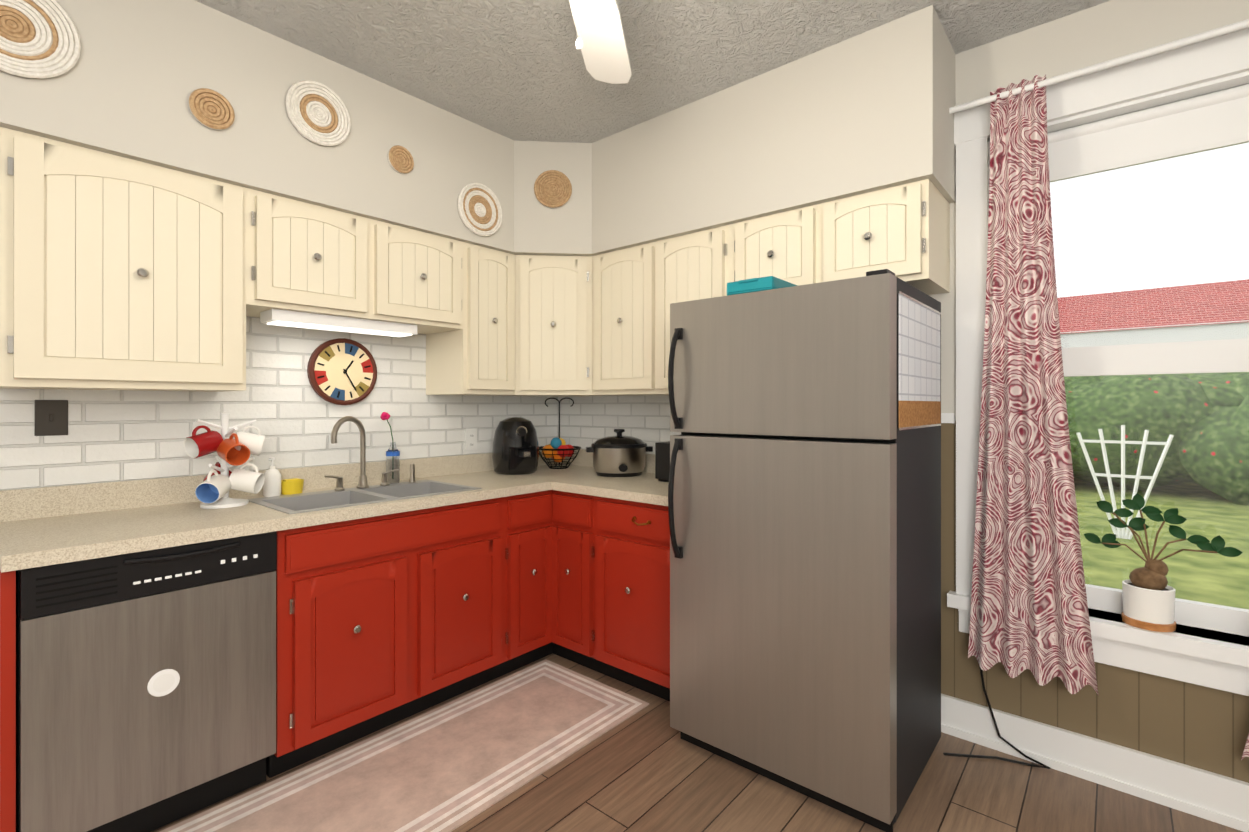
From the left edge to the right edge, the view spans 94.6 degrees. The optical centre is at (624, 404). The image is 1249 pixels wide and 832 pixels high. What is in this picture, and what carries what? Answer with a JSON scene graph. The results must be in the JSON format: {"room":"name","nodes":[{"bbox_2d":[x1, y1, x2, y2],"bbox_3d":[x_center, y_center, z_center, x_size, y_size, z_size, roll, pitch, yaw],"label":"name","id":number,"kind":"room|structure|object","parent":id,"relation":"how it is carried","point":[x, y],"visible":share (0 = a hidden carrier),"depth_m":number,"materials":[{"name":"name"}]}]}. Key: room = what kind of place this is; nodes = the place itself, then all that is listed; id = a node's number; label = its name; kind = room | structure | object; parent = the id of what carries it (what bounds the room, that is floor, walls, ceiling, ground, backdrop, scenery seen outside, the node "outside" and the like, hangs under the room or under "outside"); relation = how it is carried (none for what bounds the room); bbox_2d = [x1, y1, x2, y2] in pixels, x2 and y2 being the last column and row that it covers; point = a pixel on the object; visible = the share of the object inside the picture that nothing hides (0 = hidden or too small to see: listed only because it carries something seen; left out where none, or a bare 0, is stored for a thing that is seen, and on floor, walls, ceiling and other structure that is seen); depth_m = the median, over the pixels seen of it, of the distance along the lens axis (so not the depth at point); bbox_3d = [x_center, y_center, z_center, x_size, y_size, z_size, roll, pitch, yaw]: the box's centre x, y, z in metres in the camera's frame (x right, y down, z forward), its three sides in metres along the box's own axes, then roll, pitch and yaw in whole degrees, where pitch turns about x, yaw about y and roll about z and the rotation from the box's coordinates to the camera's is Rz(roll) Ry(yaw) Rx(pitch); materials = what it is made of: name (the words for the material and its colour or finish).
{"room":"kitchen","nodes":[
{"label":"kitchen","id":0,"kind":"room"},
{"bbox_2d":[0,316,557,489],"bbox_3d":[-1.882,-0.042,2.146,0.150,2.660,4.600,0,0,40],"label":"wall","id":1,"kind":"structure","parent":0,"point":[119,435],"depth_m":2.46,"materials":[{"name":"white tile"}]},
{"bbox_2d":[35,400,67,435],"bbox_3d":[-1.940,0.044,1.953,0.012,0.121,0.081,0,0,40],"label":"switch plate","id":2,"kind":"object","parent":1,"relation":"attached to","point":[51,417],"visible":1,"depth_m":1.95,"materials":[{"name":"brown metal"}]},
{"bbox_2d":[0,127,255,391],"bbox_3d":[-1.695,-0.421,1.970,0.360,0.739,0.609,0,0,40],"label":"upper cabinet","id":3,"kind":"object","parent":1,"relation":"attached to","point":[120,273],"depth_m":1.82,"materials":[{"name":"beige wood"}]},
{"bbox_2d":[0,450,555,520],"bbox_3d":[-1.225,0.328,2.782,0.020,0.100,2.474,0,0,40],"label":"backsplash","id":4,"kind":"structure","parent":1,"relation":"attached to","point":[15,504],"depth_m":2.16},
{"bbox_2d":[256,190,375,330],"bbox_3d":[-1.349,-0.579,2.376,0.360,0.424,0.457,0,0,40],"label":"upper cabinet","id":5,"kind":"object","parent":1,"relation":"attached to","point":[316,265],"depth_m":2.27,"materials":[{"name":"beige wood"}]},
{"bbox_2d":[307,338,376,404],"bbox_3d":[-1.303,-0.153,2.680,0.032,0.310,0.310,0,0,40],"label":"clock","id":6,"kind":"object","parent":1,"relation":"attached to","point":[341,371],"visible":1,"depth_m":2.67,"materials":[{"name":"brown"}]},
{"bbox_2d":[340,220,463,334],"bbox_3d":[-1.051,-0.578,2.725,0.360,0.424,0.461,0,0,40],"label":"upper cabinet","id":7,"kind":"object","parent":1,"relation":"attached to","point":[420,275],"depth_m":2.60,"materials":[{"name":"beige wood"}]},
{"bbox_2d":[465,428,476,449],"bbox_3d":[-0.856,0.193,3.225,0.009,0.120,0.075,0,0,40],"label":"electrical outlet plate","id":8,"kind":"object","parent":1,"relation":"attached to","point":[470,438],"visible":1,"depth_m":3.22,"materials":[{"name":"white plastic"}]},
{"bbox_2d":[426,242,523,395],"bbox_3d":[-0.767,-0.421,3.023,0.405,0.739,0.361,0,0,40],"label":"upper cabinet","id":9,"kind":"object","parent":1,"relation":"attached to","point":[486,358],"depth_m":2.91,"materials":[{"name":"beige wood"}]},
{"bbox_2d":[524,255,583,396],"bbox_3d":[-0.395,-0.421,3.295,0.619,0.739,0.620,0,0,40],"label":"upper cabinet","id":10,"kind":"object","parent":1,"relation":"attached to","point":[553,285],"depth_m":3.04,"materials":[{"name":"beige wood"}]},
{"bbox_2d":[0,0,955,255],"bbox_3d":[-0.962,-1.082,1.361,2.270,0.580,4.300,0,0,40],"label":"soffit","id":11,"kind":"structure","parent":0,"point":[865,112],"depth_m":2.23,"materials":[{"name":"grey paint"}]},
{"bbox_2d":[0,0,80,78],"bbox_3d":[-1.723,-1.070,1.621,0.024,0.284,0.284,0,0,40],"label":"hanging basket","id":12,"kind":"object","parent":11,"relation":"attached to","point":[39,39],"visible":1,"depth_m":1.66,"materials":[{"name":"white wicker"}]},
{"bbox_2d":[189,88,234,129],"bbox_3d":[-1.417,-1.014,1.981,0.024,0.133,0.133,0,0,40],"label":"hanging basket","id":13,"kind":"object","parent":11,"relation":"attached to","point":[211,109],"visible":1,"depth_m":1.98,"materials":[{"name":"brown wicker"}]},
{"bbox_2d":[286,80,350,145],"bbox_3d":[-1.190,-1.133,2.247,0.024,0.240,0.240,0,0,40],"label":"hanging basket","id":14,"kind":"object","parent":11,"relation":"attached to","point":[317,113],"visible":1,"depth_m":2.24,"materials":[{"name":"white wicker"}]},
{"bbox_2d":[388,145,413,173],"bbox_3d":[-0.971,-1.064,2.504,0.022,0.116,0.116,0,0,40],"label":"hanging basket","id":15,"kind":"object","parent":11,"relation":"attached to","point":[400,159],"visible":1,"depth_m":2.50,"materials":[{"name":"brown wicker"}]},
{"bbox_2d":[457,183,501,235],"bbox_3d":[-0.704,-0.952,2.816,0.023,0.254,0.254,0,0,40],"label":"hanging basket","id":16,"kind":"object","parent":11,"relation":"attached to","point":[479,209],"visible":1,"depth_m":2.81,"materials":[{"name":"white wicker"}]},
{"bbox_2d":[534,170,571,207],"bbox_3d":[-0.371,-1.119,2.994,0.196,0.196,0.024,0,0,-5],"label":"hanging basket","id":17,"kind":"object","parent":11,"relation":"attached to","point":[552,188],"visible":1,"depth_m":2.99,"materials":[{"name":"brown wicker"}]},
{"bbox_2d":[195,0,1110,142],"bbox_3d":[-0.114,-1.403,0.637,4.800,0.060,4.600,0,0,40],"label":"ceiling","id":18,"kind":"structure","parent":0,"point":[515,70],"depth_m":2.18,"materials":[{"name":"grey paint"}]},
{"bbox_2d":[569,0,631,83],"bbox_3d":[-0.115,-1.100,1.282,1.005,0.542,1.005,0,0,-39],"label":"ceiling fan","id":19,"kind":"object","parent":18,"relation":"hanging from","point":[601,43],"visible":1,"depth_m":1.71,"materials":[{"name":"white plastic"}]},
{"bbox_2d":[152,654,1242,831],"bbox_3d":[-0.114,1.317,0.636,4.800,0.060,4.600,0,0,40],"label":"floor","id":20,"kind":"structure","parent":0,"point":[647,769],"depth_m":1.89,"materials":[{"name":"brown wood"}]},
{"bbox_2d":[16,531,276,831],"bbox_3d":[-1.568,0.853,1.883,0.610,0.859,0.596,0,0,40],"label":"dishwasher","id":21,"kind":"object","parent":20,"relation":"on","point":[145,691],"visible":0.94,"depth_m":1.67,"materials":[{"name":"silver metal"}]},
{"bbox_2d":[159,659,648,831],"bbox_3d":[-0.937,1.284,1.759,0.660,0.006,2.440,0,0,40],"label":"rug","id":22,"kind":"object","parent":20,"relation":"on","point":[451,766],"visible":1,"depth_m":2.05,"materials":[{"name":"pink fabric"}]},
{"bbox_2d":[416,501,669,700],"bbox_3d":[-0.196,0.854,2.887,1.448,0.868,0.979,0,0,40],"label":"base cabinet","id":23,"kind":"object","parent":20,"relation":"on","point":[440,579],"depth_m":2.58,"materials":[{"name":"red wood"}]},
{"bbox_2d":[0,477,487,572],"bbox_3d":[-1.317,0.398,2.198,0.638,0.040,1.466,0,0,40],"label":"countertop","id":24,"kind":"structure","parent":23,"relation":"on","point":[32,542],"depth_m":1.83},
{"bbox_2d":[184,412,264,508],"bbox_3d":[-1.496,0.201,2.159,0.257,0.350,0.256,0,0,40],"label":"mug tree","id":25,"kind":"object","parent":24,"relation":"on","point":[218,483],"visible":1,"depth_m":2.12,"materials":[{"name":"white ceramic"}]},
{"bbox_2d":[263,457,280,496],"bbox_3d":[-1.454,0.297,2.378,0.066,0.158,0.066,0,0,40],"label":"soap dispenser","id":26,"kind":"object","parent":24,"relation":"on","point":[272,483],"visible":0.98,"depth_m":2.36,"materials":[{"name":"white ceramic"}]},
{"bbox_2d":[281,478,303,494],"bbox_3d":[-1.415,0.346,2.450,0.091,0.060,0.092,0,0,40],"label":"sponge","id":27,"kind":"object","parent":24,"relation":"on","point":[292,486],"visible":0.9,"depth_m":2.42,"materials":[{"name":"yellow plastic"}]},
{"bbox_2d":[244,477,483,568],"bbox_3d":[-1.068,0.469,2.430,0.450,0.191,0.790,0,0,40],"label":"sink","id":28,"kind":"object","parent":24,"relation":"in","point":[321,544],"depth_m":2.29,"materials":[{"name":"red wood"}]},
{"bbox_2d":[325,416,415,490],"bbox_3d":[-1.129,0.211,2.614,0.099,0.323,0.430,0,0,40],"label":"faucet","id":29,"kind":"object","parent":24,"relation":"on","point":[362,482],"visible":1,"depth_m":2.58,"materials":[{"name":"silver metal"}]},
{"bbox_2d":[380,412,399,483],"bbox_3d":[-1.128,0.205,2.767,0.064,0.342,0.100,0,0,40],"label":"bottle","id":30,"kind":"object","parent":24,"relation":"on","point":[392,457],"visible":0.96,"depth_m":2.76,"materials":[{"name":"clear"}]},
{"bbox_2d":[432,465,668,524],"bbox_3d":[-0.206,0.398,2.876,1.448,0.040,1.008,0,0,40],"label":"countertop","id":31,"kind":"structure","parent":23,"relation":"on","point":[578,490],"depth_m":2.74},
{"bbox_2d":[492,417,538,474],"bbox_3d":[-0.578,0.223,3.176,0.323,0.308,0.256,0,0,40],"label":"air fryer","id":32,"kind":"object","parent":31,"relation":"on","point":[515,447],"visible":1,"depth_m":3.09,"materials":[{"name":"black plastic"}]},
{"bbox_2d":[539,398,580,468],"bbox_3d":[-0.392,0.167,3.438,0.279,0.420,0.279,0,0,40],"label":"fruit basket","id":33,"kind":"object","parent":31,"relation":"on","point":[559,450],"visible":0.98,"depth_m":3.38,"materials":[{"name":"black metal"}]},
{"bbox_2d":[586,429,652,476],"bbox_3d":[-0.028,0.253,3.094,0.274,0.247,0.310,0,0,40],"label":"slow cooker","id":34,"kind":"object","parent":31,"relation":"on","point":[619,455],"visible":1,"depth_m":3.00,"materials":[{"name":"silver metal"}]},
{"bbox_2d":[655,441,669,481],"bbox_3d":[0.309,0.280,2.819,0.270,0.193,0.170,0,0,40],"label":"toaster","id":35,"kind":"object","parent":31,"relation":"on","point":[662,459],"visible":0.17,"depth_m":2.81,"materials":[{"name":"black plastic"}]},
{"bbox_2d":[668,269,940,831],"bbox_3d":[0.664,0.445,2.150,0.788,1.685,0.727,0,0,40],"label":"refrigerator","id":36,"kind":"object","parent":20,"relation":"on","point":[804,499],"visible":1,"depth_m":1.88,"materials":[{"name":"silver metal"}]},
{"bbox_2d":[727,276,797,295],"bbox_3d":[0.498,-0.409,2.066,0.175,0.045,0.231,0,0,40],"label":"tray","id":37,"kind":"object","parent":36,"relation":"on","point":[754,285],"visible":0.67,"depth_m":1.98,"materials":[{"name":"teal plastic"}]},
{"bbox_2d":[943,666,1049,768],"bbox_3d":[1.339,1.082,2.077,0.306,0.408,0.185,0,0,40],"label":"power cord","id":38,"kind":"object","parent":20,"relation":"on","point":[999,736],"visible":0.79,"depth_m":2.10,"materials":[{"name":"black plastic"}]},
{"bbox_2d":[558,0,1248,782],"bbox_3d":[1.388,-0.042,2.280,4.650,2.660,0.150,0,0,40],"label":"wall","id":39,"kind":"structure","parent":0,"point":[1188,724],"depth_m":2.04,"materials":[{"name":"paint"}]},
{"bbox_2d":[556,449,654,472],"bbox_3d":[0.122,0.328,3.246,1.428,0.100,0.020,0,0,40],"label":"backsplash","id":40,"kind":"structure","parent":39,"relation":"attached to","point":[583,457],"depth_m":3.52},
{"bbox_2d":[584,240,663,395],"bbox_3d":[0.085,-0.421,3.026,0.542,0.739,0.406,0,0,40],"label":"upper cabinet","id":41,"kind":"object","parent":39,"relation":"attached to","point":[624,288],"depth_m":2.90,"materials":[{"name":"beige wood"}]},
{"bbox_2d":[664,225,727,394],"bbox_3d":[0.383,-0.421,2.801,0.454,0.739,0.361,0,0,40],"label":"upper cabinet","id":42,"kind":"object","parent":39,"relation":"attached to","point":[695,264],"depth_m":2.63,"materials":[{"name":"beige wood"}]},
{"bbox_2d":[728,206,811,285],"bbox_3d":[0.714,-0.616,2.519,0.416,0.349,0.361,0,0,40],"label":"upper cabinet","id":43,"kind":"object","parent":39,"relation":"attached to","point":[779,245],"depth_m":2.37,"materials":[{"name":"beige wood"}]},
{"bbox_2d":[812,179,949,294],"bbox_3d":[1.018,-0.616,2.259,0.384,0.349,0.361,0,0,40],"label":"upper cabinet","id":44,"kind":"object","parent":39,"relation":"attached to","point":[904,230],"depth_m":2.12,"materials":[{"name":"beige wood"}]},
{"bbox_2d":[941,413,954,422],"bbox_3d":[1.836,0.053,1.789,3.030,0.040,0.016,0,0,40],"label":"trim","id":45,"kind":"structure","parent":39,"relation":"attached to","point":[947,417],"depth_m":2.26,"materials":[{"name":"white"}]},
{"bbox_2d":[941,694,1248,831],"bbox_3d":[1.833,1.218,1.784,3.030,0.140,0.026,0,0,40],"label":"baseboard","id":46,"kind":"structure","parent":39,"relation":"attached to","point":[1210,796],"depth_m":1.95,"materials":[{"name":"white wood"}]},
{"bbox_2d":[947,19,1248,695],"bbox_3d":[1.782,-0.140,1.911,1.230,2.035,0.196,0,0,40],"label":"window","id":47,"kind":"structure","parent":39,"relation":"in","point":[1193,98],"depth_m":1.95,"materials":[{"name":"white"}]},
{"bbox_2d":[1084,493,1242,631],"bbox_3d":[1.761,0.514,1.905,0.382,0.435,0.136,0,0,40],"label":"potted plant","id":48,"kind":"object","parent":47,"relation":"on","point":[1148,592],"visible":1,"depth_m":1.89,"materials":[{"name":"green plant"}]},
{"bbox_2d":[949,19,1248,759],"bbox_3d":[1.740,-0.039,1.792,1.420,2.207,0.133,0,0,40],"label":"curtains","id":49,"kind":"object","parent":39,"relation":"hanging from","point":[1029,607],"visible":0.98,"depth_m":2.03,"materials":[{"name":"red fabric"}]},
{"label":"outside","id":50,"kind":"structure","parent":0,"visible":0},
{"bbox_2d":[1074,477,1248,608],"bbox_3d":[24.246,1.945,28.791,85.000,0.100,69.840,0,0,40],"label":"ground","id":51,"kind":"structure","parent":50,"point":[1218,573],"depth_m":7.79,"materials":[{"name":"green plant"}]},
{"bbox_2d":[1076,425,1173,538],"bbox_3d":[7.039,1.098,8.139,1.042,1.616,0.044,0,0,40],"label":"trellis","id":52,"kind":"object","parent":51,"relation":"on","point":[1123,533],"depth_m":8.12,"materials":[{"name":"white wood"}]},
{"bbox_2d":[1057,279,1248,347],"bbox_3d":[17.904,-0.957,20.591,35.200,5.740,10.550,0,0,40],"label":"building","id":53,"kind":"structure","parent":51,"relation":"on","point":[1206,297],"depth_m":17.10,"materials":[{"name":"siding"},{"name":"red roof shingles"}]},
{"bbox_2d":[1064,372,1248,504],"bbox_3d":[11.526,0.416,13.328,13.542,2.979,4.815,0,0,40],"label":"bushes","id":54,"kind":"object","parent":51,"relation":"on","point":[1192,435],"depth_m":11.78,"materials":[{"name":"green plant"}]}
]}

